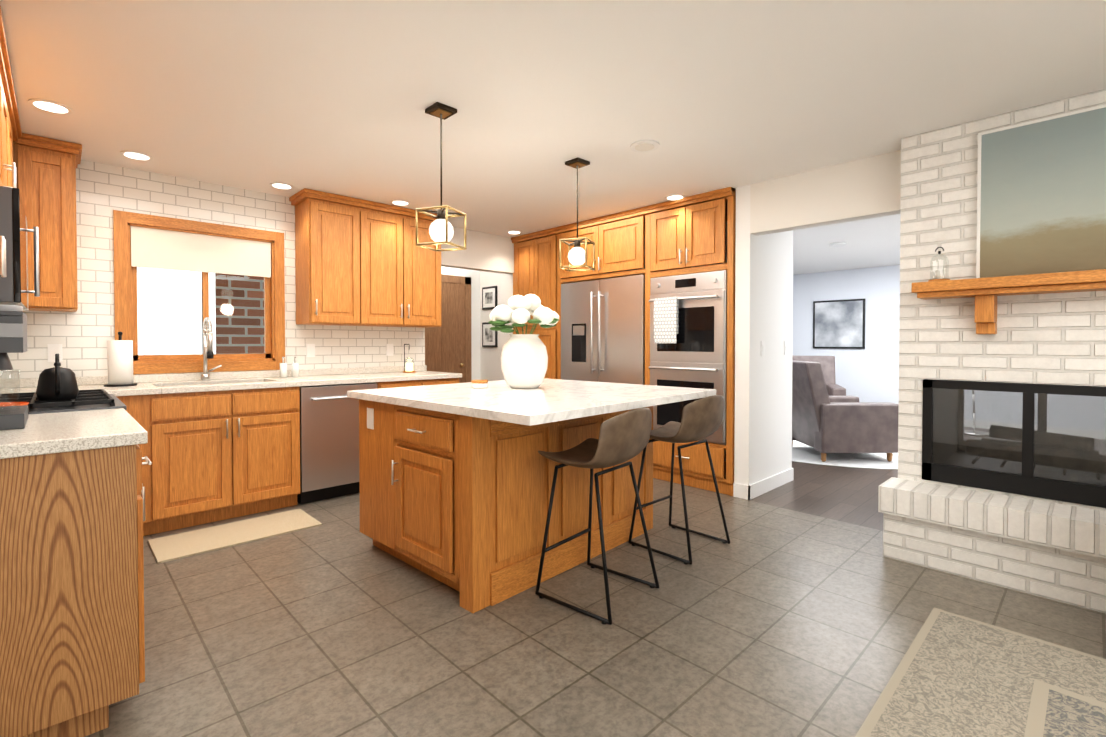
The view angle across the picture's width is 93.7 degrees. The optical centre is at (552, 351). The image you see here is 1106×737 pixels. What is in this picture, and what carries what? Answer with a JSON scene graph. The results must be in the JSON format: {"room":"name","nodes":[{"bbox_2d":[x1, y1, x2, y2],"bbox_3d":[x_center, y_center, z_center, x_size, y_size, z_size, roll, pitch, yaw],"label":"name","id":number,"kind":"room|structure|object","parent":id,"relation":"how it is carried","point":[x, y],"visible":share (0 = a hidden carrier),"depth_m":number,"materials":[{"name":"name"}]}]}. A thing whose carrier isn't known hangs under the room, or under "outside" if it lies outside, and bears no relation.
{"room":"kitchen","nodes":[
{"label":"kitchen","id":0,"kind":"room"},
{"bbox_2d":[0,160,513,378],"bbox_3d":[-2.052,-0.076,4.633,4.340,2.450,0.120,-1,1,-44],"label":"wall","id":1,"kind":"structure","parent":0,"point":[83,333],"depth_m":3.83,"materials":[{"name":"white tile"}]},
{"bbox_2d":[13,133,81,311],"bbox_3d":[-3.138,-0.767,3.231,0.303,1.016,0.385,-1,1,-44],"label":"upper cabinet","id":2,"kind":"object","parent":1,"relation":"attached to","point":[46,175],"visible":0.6,"depth_m":3.13,"materials":[{"name":"brown wood"}]},
{"bbox_2d":[48,344,62,361],"bbox_3d":[-3.258,0.011,3.393,0.070,0.115,0.005,-1,1,-44],"label":"switch plate","id":3,"kind":"object","parent":1,"relation":"attached to","point":[53,349],"depth_m":3.39,"materials":[{"name":"white plastic"}]},
{"bbox_2d":[113,210,284,373],"bbox_3d":[-2.684,-0.411,4.009,1.090,1.140,0.136,-1,1,-44],"label":"window","id":4,"kind":"structure","parent":1,"relation":"in","point":[146,241],"depth_m":3.94,"materials":[{"name":"brown wood"}]},
{"bbox_2d":[306,344,314,356],"bbox_3d":[-2.102,-0.006,4.499,0.070,0.115,0.005,-1,1,-44],"label":"switch plate","id":5,"kind":"object","parent":1,"relation":"attached to","point":[310,348],"depth_m":4.49,"materials":[{"name":"white plastic"}]},
{"bbox_2d":[293,188,368,325],"bbox_3d":[-1.897,-0.761,4.444,0.478,1.066,0.346,-1,1,-44],"label":"upper cabinet","id":6,"kind":"object","parent":1,"relation":"attached to","point":[359,262],"depth_m":4.31,"materials":[{"name":"brown wood"}]},
{"bbox_2d":[386,344,392,355],"bbox_3d":[-1.574,-0.014,5.003,0.070,0.115,0.005,-1,1,-44],"label":"switch plate","id":7,"kind":"object","parent":1,"relation":"attached to","point":[389,347],"depth_m":5.00,"materials":[{"name":"white plastic"}]},
{"bbox_2d":[369,201,440,326],"bbox_3d":[-1.501,-0.767,4.822,0.868,1.066,0.346,-1,1,-44],"label":"upper cabinet","id":8,"kind":"object","parent":1,"relation":"attached to","point":[405,277],"depth_m":4.71,"materials":[{"name":"brown wood"}]},
{"bbox_2d":[441,266,479,379],"bbox_3d":[-1.571,-0.098,6.048,1.890,2.450,0.100,-1,1,-44],"label":"door frame","id":9,"kind":"structure","parent":0,"point":[474,275],"depth_m":6.53,"materials":[{"name":"white wood"}]},
{"bbox_2d":[425,274,470,382],"bbox_3d":[-1.369,0.106,6.121,1.000,2.040,0.077,-1,1,-44],"label":"hall door","id":10,"kind":"structure","parent":9,"relation":"in","point":[448,345],"depth_m":6.29,"materials":[{"name":"brown wood"}]},
{"bbox_2d":[480,271,512,380],"bbox_3d":[-0.658,-0.103,6.388,0.100,2.450,0.670,-1,1,-44],"label":"wall","id":11,"kind":"structure","parent":0,"point":[490,364],"depth_m":6.38,"materials":[{"name":"white paint"}]},
{"bbox_2d":[482,286,496,309],"bbox_3d":[-0.787,-0.659,6.422,0.024,0.280,0.290,-1,1,-44],"label":"picture frame","id":12,"kind":"object","parent":11,"relation":"attached to","point":[489,301],"depth_m":6.40,"materials":[{"name":"black wood"}]},
{"bbox_2d":[482,322,497,346],"bbox_3d":[-0.787,-0.204,6.429,0.024,0.310,0.290,-1,1,-44],"label":"picture frame","id":13,"kind":"object","parent":11,"relation":"attached to","point":[489,337],"depth_m":6.42,"materials":[{"name":"black wood"}]},
{"bbox_2d":[0,0,1105,274],"bbox_3d":[2.323,-1.344,4.148,10.220,0.100,9.200,-1,1,-44],"label":"ceiling","id":14,"kind":"structure","parent":0,"point":[334,96],"depth_m":2.50,"materials":[{"name":"white paint"}]},
{"bbox_2d":[28,99,72,113],"bbox_3d":[-2.604,-1.267,2.689,0.168,0.007,0.168,1,1,37],"label":"recessed light","id":15,"kind":"object","parent":14,"relation":"in","point":[49,106],"depth_m":2.68,"materials":[{"name":"white plastic"}]},
{"bbox_2d":[120,151,152,160],"bbox_3d":[-2.723,-1.277,3.392,0.168,0.007,0.168,1,1,37],"label":"recessed light","id":16,"kind":"object","parent":14,"relation":"in","point":[129,154],"depth_m":3.38,"materials":[{"name":"white plastic"}]},
{"bbox_2d":[269,182,293,189],"bbox_3d":[-2.114,-1.288,4.043,0.168,0.007,0.168,1,1,37],"label":"recessed light","id":17,"kind":"object","parent":14,"relation":"in","point":[278,185],"depth_m":4.02,"materials":[{"name":"white plastic"}]},
{"bbox_2d":[390,200,409,205],"bbox_3d":[-1.332,-1.295,4.527,0.168,0.007,0.168,1,1,37],"label":"recessed light","id":18,"kind":"object","parent":14,"relation":"in","point":[396,202],"depth_m":4.51,"materials":[{"name":"white"}]},
{"bbox_2d":[415,102,466,251],"bbox_3d":[-0.588,-0.907,2.727,0.196,0.727,0.194,0,1,21],"label":"pendant light","id":19,"kind":"object","parent":14,"relation":"hanging from","point":[441,231],"visible":1,"depth_m":2.70,"materials":[{"name":"brown metal"}]},
{"bbox_2d":[507,231,521,233],"bbox_3d":[-0.428,-1.314,5.738,0.168,0.007,0.168,1,1,37],"label":"recessed light","id":20,"kind":"object","parent":14,"relation":"in","point":[509,232],"depth_m":5.72,"materials":[{"name":"white"}]},
{"bbox_2d":[559,157,594,271],"bbox_3d":[0.166,-0.919,3.517,0.196,0.727,0.194,0,1,21],"label":"pendant light","id":21,"kind":"object","parent":14,"relation":"hanging from","point":[577,255],"visible":1,"depth_m":3.48,"materials":[{"name":"brown metal"}]},
{"bbox_2d":[630,140,658,151],"bbox_3d":[0.569,-1.271,3.219,0.178,0.015,0.178,1,1,37],"label":"detector","id":22,"kind":"object","parent":14,"relation":"attached to","point":[644,145],"depth_m":3.20,"materials":[{"name":"white plastic"}]},
{"bbox_2d":[665,194,684,200],"bbox_3d":[1.026,-1.292,4.362,0.168,0.007,0.168,1,1,37],"label":"recessed light","id":23,"kind":"object","parent":14,"relation":"in","point":[676,196],"depth_m":4.35,"materials":[{"name":"white"}]},
{"bbox_2d":[830,242,845,246],"bbox_3d":[3.512,-1.313,6.393,0.178,0.029,0.178,1,1,37],"label":"detector","id":24,"kind":"object","parent":14,"relation":"attached to","point":[838,244],"depth_m":6.35,"materials":[{"name":"white plastic"}]},
{"bbox_2d":[85,479,1105,736],"bbox_3d":[0.400,1.220,2.002,4.420,0.060,8.700,-1,1,-44],"label":"floor","id":25,"kind":"structure","parent":0,"point":[773,621],"depth_m":2.17,"materials":[{"name":"grey tile"}]},
{"bbox_2d":[0,389,126,413],"bbox_3d":[-2.317,0.686,2.344,0.647,0.958,0.754,-1,1,-44],"label":"range","id":26,"kind":"object","parent":25,"relation":"on","point":[94,399],"visible":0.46,"depth_m":2.23,"materials":[{"name":"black metal"}]},
{"bbox_2d":[36,354,78,399],"bbox_3d":[-2.154,0.110,2.253,0.136,0.195,0.273,-1,1,-44],"label":"kettle","id":27,"kind":"object","parent":26,"relation":"on","point":[57,382],"visible":1,"depth_m":2.20,"materials":[{"name":"black metal"}]},
{"bbox_2d":[0,445,151,736],"bbox_3d":[-1.819,0.744,1.732,0.642,0.900,0.809,-1,1,-44],"label":"base cabinet","id":28,"kind":"object","parent":25,"relation":"on","point":[72,651],"depth_m":1.54,"materials":[{"name":"brown wood"}]},
{"bbox_2d":[117,394,168,535],"bbox_3d":[-2.791,0.718,3.404,0.300,0.900,0.647,-1,1,-44],"label":"base cabinet","id":29,"kind":"object","parent":25,"relation":"on","point":[148,410],"depth_m":3.25,"materials":[{"name":"brown wood"}]},
{"bbox_2d":[165,387,299,530],"bbox_3d":[-2.407,0.712,3.771,0.879,0.900,0.647,-1,1,-44],"label":"base cabinet","id":30,"kind":"object","parent":25,"relation":"on","point":[213,456],"depth_m":3.54,"materials":[{"name":"brown wood"}]},
{"bbox_2d":[148,509,321,563],"bbox_3d":[-2.018,1.163,3.329,0.880,0.011,0.440,-1,1,-44],"label":"mat","id":31,"kind":"object","parent":25,"relation":"on","point":[185,544],"visible":1,"depth_m":3.28,"materials":[{"name":"beige fabric"}]},
{"bbox_2d":[297,383,376,503],"bbox_3d":[-1.856,0.707,4.267,0.592,0.895,0.679,-1,1,-44],"label":"dishwasher","id":32,"kind":"object","parent":25,"relation":"on","point":[329,441],"visible":0.5,"depth_m":3.99,"materials":[{"name":"grey metal"}]},
{"bbox_2d":[374,378,458,388],"bbox_3d":[-1.367,0.697,4.766,0.795,0.900,0.647,-1,1,-44],"label":"base cabinet","id":33,"kind":"object","parent":25,"relation":"on","point":[392,384],"depth_m":4.50,"materials":[{"name":"brown wood"}]},
{"bbox_2d":[0,365,461,458],"bbox_3d":[-1.528,0.222,3.238,3.157,0.095,2.622,-1,1,-44],"label":"countertop","id":34,"kind":"structure","parent":33,"relation":"on","point":[48,433],"depth_m":3.21,"materials":[{"name":"stone"}]},
{"bbox_2d":[0,304,27,429],"bbox_3d":[-1.935,0.049,1.727,0.250,0.409,0.324,-1,1,-44],"label":"coffee maker","id":35,"kind":"object","parent":34,"relation":"on","point":[13,328],"visible":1,"depth_m":1.69,"materials":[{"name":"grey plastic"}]},
{"bbox_2d":[0,402,28,406],"bbox_3d":[-2.083,0.225,1.965,0.140,0.050,0.140,-1,1,-44],"label":"bowl","id":36,"kind":"object","parent":34,"relation":"on","point":[3,404],"visible":0.11,"depth_m":2.01,"materials":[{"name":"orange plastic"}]},
{"bbox_2d":[104,332,136,386],"bbox_3d":[-2.843,0.049,3.408,0.170,0.357,0.170,-1,1,-44],"label":"paper towel holder","id":37,"kind":"object","parent":34,"relation":"on","point":[120,360],"visible":1,"depth_m":3.36,"materials":[{"name":"white paper"}]},
{"bbox_2d":[201,317,221,380],"bbox_3d":[-2.531,-0.017,3.867,0.129,0.474,0.216,-1,1,-44],"label":"faucet","id":38,"kind":"object","parent":34,"relation":"on","point":[208,352],"visible":1,"depth_m":3.88,"materials":[{"name":"silver metal"}]},
{"bbox_2d":[280,357,286,377],"bbox_3d":[-2.193,0.130,4.220,0.059,0.169,0.059,0,1,1],"label":"soap bottle","id":39,"kind":"object","parent":34,"relation":"on","point":[283,369],"depth_m":4.20,"materials":[{"name":"white"}]},
{"bbox_2d":[291,357,298,376],"bbox_3d":[-2.128,0.129,4.282,0.059,0.169,0.059,0,1,1],"label":"soap bottle","id":40,"kind":"object","parent":34,"relation":"on","point":[295,366],"depth_m":4.26,"materials":[{"name":"white"}]},
{"bbox_2d":[403,344,415,372],"bbox_3d":[-1.373,0.067,4.953,0.120,0.273,0.120,-1,1,-44],"label":"lamp","id":41,"kind":"object","parent":34,"relation":"on","point":[409,367],"visible":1,"depth_m":4.92,"materials":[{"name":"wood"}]},
{"bbox_2d":[347,394,652,612],"bbox_3d":[-0.259,0.721,3.220,1.092,0.900,1.550,1,1,43],"label":"kitchen island","id":42,"kind":"object","parent":25,"relation":"on","point":[455,482],"depth_m":2.61,"materials":[{"name":"brown wood"}]},
{"bbox_2d":[347,378,715,425],"bbox_3d":[-0.112,0.309,3.109,1.550,0.152,1.580,1,1,43],"label":"island countertop","id":43,"kind":"structure","parent":42,"relation":"on","point":[555,400],"depth_m":2.68,"materials":[{"name":"white stone"}]},
{"bbox_2d":[471,380,487,388],"bbox_3d":[-0.457,0.205,3.230,0.104,0.049,0.102,-1,1,-44],"label":"candle jar","id":44,"kind":"object","parent":43,"relation":"on","point":[479,384],"visible":1,"depth_m":3.19,"materials":[{"name":"white ceramic"}]},
{"bbox_2d":[489,294,558,388],"bbox_3d":[-0.174,-0.065,3.278,0.494,0.589,0.450,-1,1,-44],"label":"vase","id":45,"kind":"object","parent":43,"relation":"on","point":[524,361],"visible":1,"depth_m":3.15,"materials":[{"name":"white ceramic"}]},
{"bbox_2d":[535,408,658,624],"bbox_3d":[0.227,0.721,2.530,0.453,0.922,0.488,1,1,39],"label":"seat","id":46,"kind":"object","parent":25,"relation":"on","point":[624,437],"visible":1,"depth_m":2.41,"materials":[{"name":"leather"}]},
{"bbox_2d":[628,395,729,564],"bbox_3d":[0.773,0.711,3.139,0.488,0.922,0.453,-1,1,-44],"label":"seat","id":47,"kind":"object","parent":25,"relation":"on","point":[702,418],"visible":0.85,"depth_m":3.00,"materials":[{"name":"leather"}]},
{"bbox_2d":[855,608,1105,736],"bbox_3d":[2.009,1.207,0.421,2.320,0.012,3.190,-1,1,-44],"label":"area rug","id":48,"kind":"object","parent":25,"relation":"on","point":[955,675],"visible":1,"depth_m":1.81,"materials":[{"name":"beige carpet"}]},
{"bbox_2d":[878,89,1105,612],"bbox_3d":[2.986,-0.046,2.740,1.335,2.448,1.860,-1,1,-44],"label":"brick fireplace surround","id":49,"kind":"object","parent":25,"relation":"on","point":[1055,550],"depth_m":2.79,"materials":[{"name":"white brick"}]},
{"bbox_2d":[911,269,1105,333],"bbox_3d":[2.640,-0.231,2.400,0.198,0.290,1.610,-1,1,-44],"label":"mantel shelf","id":50,"kind":"object","parent":49,"relation":"attached to","point":[985,292],"visible":1,"depth_m":2.67,"materials":[{"name":"brown wood"}]},
{"bbox_2d":[928,247,949,281],"bbox_3d":[2.160,-0.484,2.899,0.100,0.198,0.100,-1,1,-44],"label":"lantern","id":51,"kind":"object","parent":50,"relation":"on","point":[939,274],"visible":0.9,"depth_m":2.89,"materials":[{"name":"clear glass"}]},
{"bbox_2d":[976,104,1105,277],"bbox_3d":[2.724,-0.777,2.412,0.042,0.799,1.165,-1,1,-44],"label":"framed picture","id":52,"kind":"object","parent":50,"relation":"on","point":[1041,196],"visible":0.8,"depth_m":2.63,"materials":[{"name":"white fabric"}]},
{"bbox_2d":[922,379,1105,507],"bbox_3d":[2.866,0.458,3.077,1.078,0.584,0.914,-1,1,-44],"label":"fireplace insert","id":53,"kind":"object","parent":49,"relation":"in","point":[1041,462],"visible":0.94,"depth_m":2.81,"materials":[{"name":"black metal"}]},
{"bbox_2d":[603,222,726,460],"bbox_3d":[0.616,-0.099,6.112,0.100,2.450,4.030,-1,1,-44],"label":"cabinet","id":54,"kind":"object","parent":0,"point":[695,266],"depth_m":4.97,"materials":[{"name":"brown wood"}]},
{"bbox_2d":[750,150,900,235],"bbox_3d":[1.930,-1.096,3.679,0.120,0.380,1.040,-1,1,-44],"label":"wall","id":55,"kind":"structure","parent":0,"point":[863,188],"depth_m":3.61,"materials":[{"name":"white paint"}]},
{"bbox_2d":[734,185,792,484],"bbox_3d":[1.786,-0.072,4.360,0.830,2.450,0.120,-1,1,-44],"label":"wall","id":56,"kind":"structure","parent":55,"relation":"attached to","point":[763,384],"depth_m":4.18,"materials":[{"name":"white paint"}]},
{"bbox_2d":[730,484,732,495],"bbox_3d":[1.430,1.112,4.142,0.012,0.090,0.030,-1,1,-44],"label":"baseboard","id":57,"kind":"structure","parent":56,"relation":"attached to","point":[731,489],"depth_m":4.14,"materials":[{"name":"brown wood"}]},
{"bbox_2d":[746,468,793,499],"bbox_3d":[1.832,1.099,4.331,0.854,0.110,0.012,-1,1,-44],"label":"baseboard","id":58,"kind":"structure","parent":56,"relation":"attached to","point":[752,491],"depth_m":4.28,"materials":[{"name":"white"}]},
{"bbox_2d":[784,341,787,354],"bbox_3d":[2.023,-0.029,4.497,0.070,0.120,0.010,-1,1,-44],"label":"switch plate","id":59,"kind":"object","parent":56,"relation":"attached to","point":[785,342],"depth_m":4.49,"materials":[{"name":"white plastic"}]},
{"bbox_2d":[653,427,1105,530],"bbox_3d":[3.920,1.162,5.715,5.800,0.060,9.200,-1,1,-44],"label":"floor","id":60,"kind":"structure","parent":0,"point":[845,494],"depth_m":4.24,"materials":[{"name":"brown wood"}]},
{"bbox_2d":[531,231,602,378],"bbox_3d":[0.164,-0.098,6.164,0.380,2.446,0.730,-1,1,-44],"label":"tall cabinet","id":61,"kind":"object","parent":60,"relation":"on","point":[547,278],"depth_m":5.56,"materials":[{"name":"brown wood"}]},
{"bbox_2d":[648,270,726,444],"bbox_3d":[1.334,0.044,4.607,0.744,1.400,0.730,-1,1,-44],"label":"double wall oven","id":62,"kind":"object","parent":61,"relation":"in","point":[688,330],"visible":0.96,"depth_m":4.36,"materials":[{"name":"grey metal"}]},
{"bbox_2d":[561,275,644,384],"bbox_3d":[0.666,0.206,5.321,0.727,1.825,1.070,-1,1,-44],"label":"refrigerator","id":63,"kind":"object","parent":60,"relation":"on","point":[602,330],"visible":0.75,"depth_m":5.04,"materials":[{"name":"grey metal"}]},
{"bbox_2d":[792,440,897,468],"bbox_3d":[3.443,1.117,6.503,3.000,0.005,3.000,-1,1,-44],"label":"living room rug","id":64,"kind":"object","parent":60,"relation":"on","point":[803,453],"visible":0.1,"depth_m":5.46,"materials":[{"name":"white carpet"}]},
{"bbox_2d":[792,355,845,395],"bbox_3d":[3.757,0.584,7.636,0.860,1.020,0.996,0,1,21],"label":"recliner","id":65,"kind":"object","parent":64,"relation":"on","point":[827,363],"depth_m":7.79,"materials":[{"name":"fabric"}]},
{"bbox_2d":[792,360,898,461],"bbox_3d":[3.053,0.615,5.654,0.996,1.020,0.860,0,1,-1],"label":"recliner","id":66,"kind":"object","parent":64,"relation":"on","point":[823,422],"visible":0.81,"depth_m":5.23,"materials":[{"name":"fabric"}]},
{"bbox_2d":[972,391,974,417],"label":"arc floor lamp","id":67,"kind":"object","parent":60,"relation":"on","point":[972,391],"depth_m":6.92,"materials":[{"name":"silver metal"}]},
{"bbox_2d":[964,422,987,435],"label":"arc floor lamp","id":68,"kind":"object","parent":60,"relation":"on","point":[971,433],"depth_m":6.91,"materials":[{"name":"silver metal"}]},
{"bbox_2d":[793,265,1105,430],"bbox_3d":[5.945,-0.124,7.701,0.100,2.450,9.100,-1,1,-44],"label":"wall","id":69,"kind":"structure","parent":0,"point":[869,372],"depth_m":8.43,"materials":[{"name":"white paint"}]},
{"bbox_2d":[813,299,864,348],"bbox_3d":[4.825,-0.455,8.769,0.033,0.820,0.800,-1,1,-44],"label":"picture frame","id":70,"kind":"object","parent":69,"relation":"attached to","point":[838,324],"visible":1,"depth_m":8.74,"materials":[{"name":"black"}]},
{"bbox_2d":[964,419,1105,438],"bbox_3d":[5.939,1.047,7.644,0.012,0.110,8.980,-1,1,-44],"label":"baseboard","id":71,"kind":"structure","parent":69,"relation":"attached to","point":[977,422],"depth_m":6.89,"materials":[{"name":"white"}]},
{"bbox_3d":[-0.926,-0.008,0.245,0.100,2.450,8.020,-1,1,-44],"label":"wall","id":72,"kind":"structure","parent":0,"visible":0},
{"bbox_2d":[0,74,3,276],"bbox_3d":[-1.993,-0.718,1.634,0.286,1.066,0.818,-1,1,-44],"label":"upper cabinet","id":73,"kind":"object","parent":72,"relation":"attached to","point":[1,75],"depth_m":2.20,"materials":[{"name":"brown wood"}]},
{"bbox_2d":[0,34,11,187],"bbox_3d":[-2.491,-0.951,2.151,0.286,0.616,0.756,-1,1,-44],"label":"upper cabinet","id":74,"kind":"object","parent":72,"relation":"attached to","point":[10,129],"depth_m":2.42,"materials":[{"name":"brown wood"}]},
{"bbox_2d":[0,186,39,310],"bbox_3d":[-2.454,-0.416,2.195,0.391,0.445,0.752,-1,1,-44],"label":"microwave","id":75,"kind":"object","parent":74,"relation":"attached to","point":[14,230],"visible":0.98,"depth_m":2.02,"materials":[{"name":"grey metal"}]},
{"bbox_2d":[4,102,15,276],"bbox_3d":[-2.848,-0.756,2.527,0.286,1.016,0.408,-1,1,-44],"label":"upper cabinet","id":76,"kind":"object","parent":72,"relation":"attached to","point":[13,103],"depth_m":2.25,"materials":[{"name":"brown wood"}]},
{"bbox_2d":[16,122,19,187],"bbox_3d":[-3.076,-0.760,2.766,0.286,1.016,0.368,-1,1,-44],"label":"upper cabinet","id":77,"kind":"object","parent":72,"relation":"attached to","point":[17,123],"depth_m":2.87,"materials":[{"name":"brown wood"}]},
{"label":"outside","id":78,"kind":"structure","parent":0,"visible":0},
{"bbox_2d":[137,267,263,354],"bbox_3d":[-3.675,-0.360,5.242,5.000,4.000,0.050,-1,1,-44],"label":"window pane","id":79,"kind":"structure","parent":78,"point":[223,331],"depth_m":5.25,"materials":[{"name":"clear glass"}]}
]}

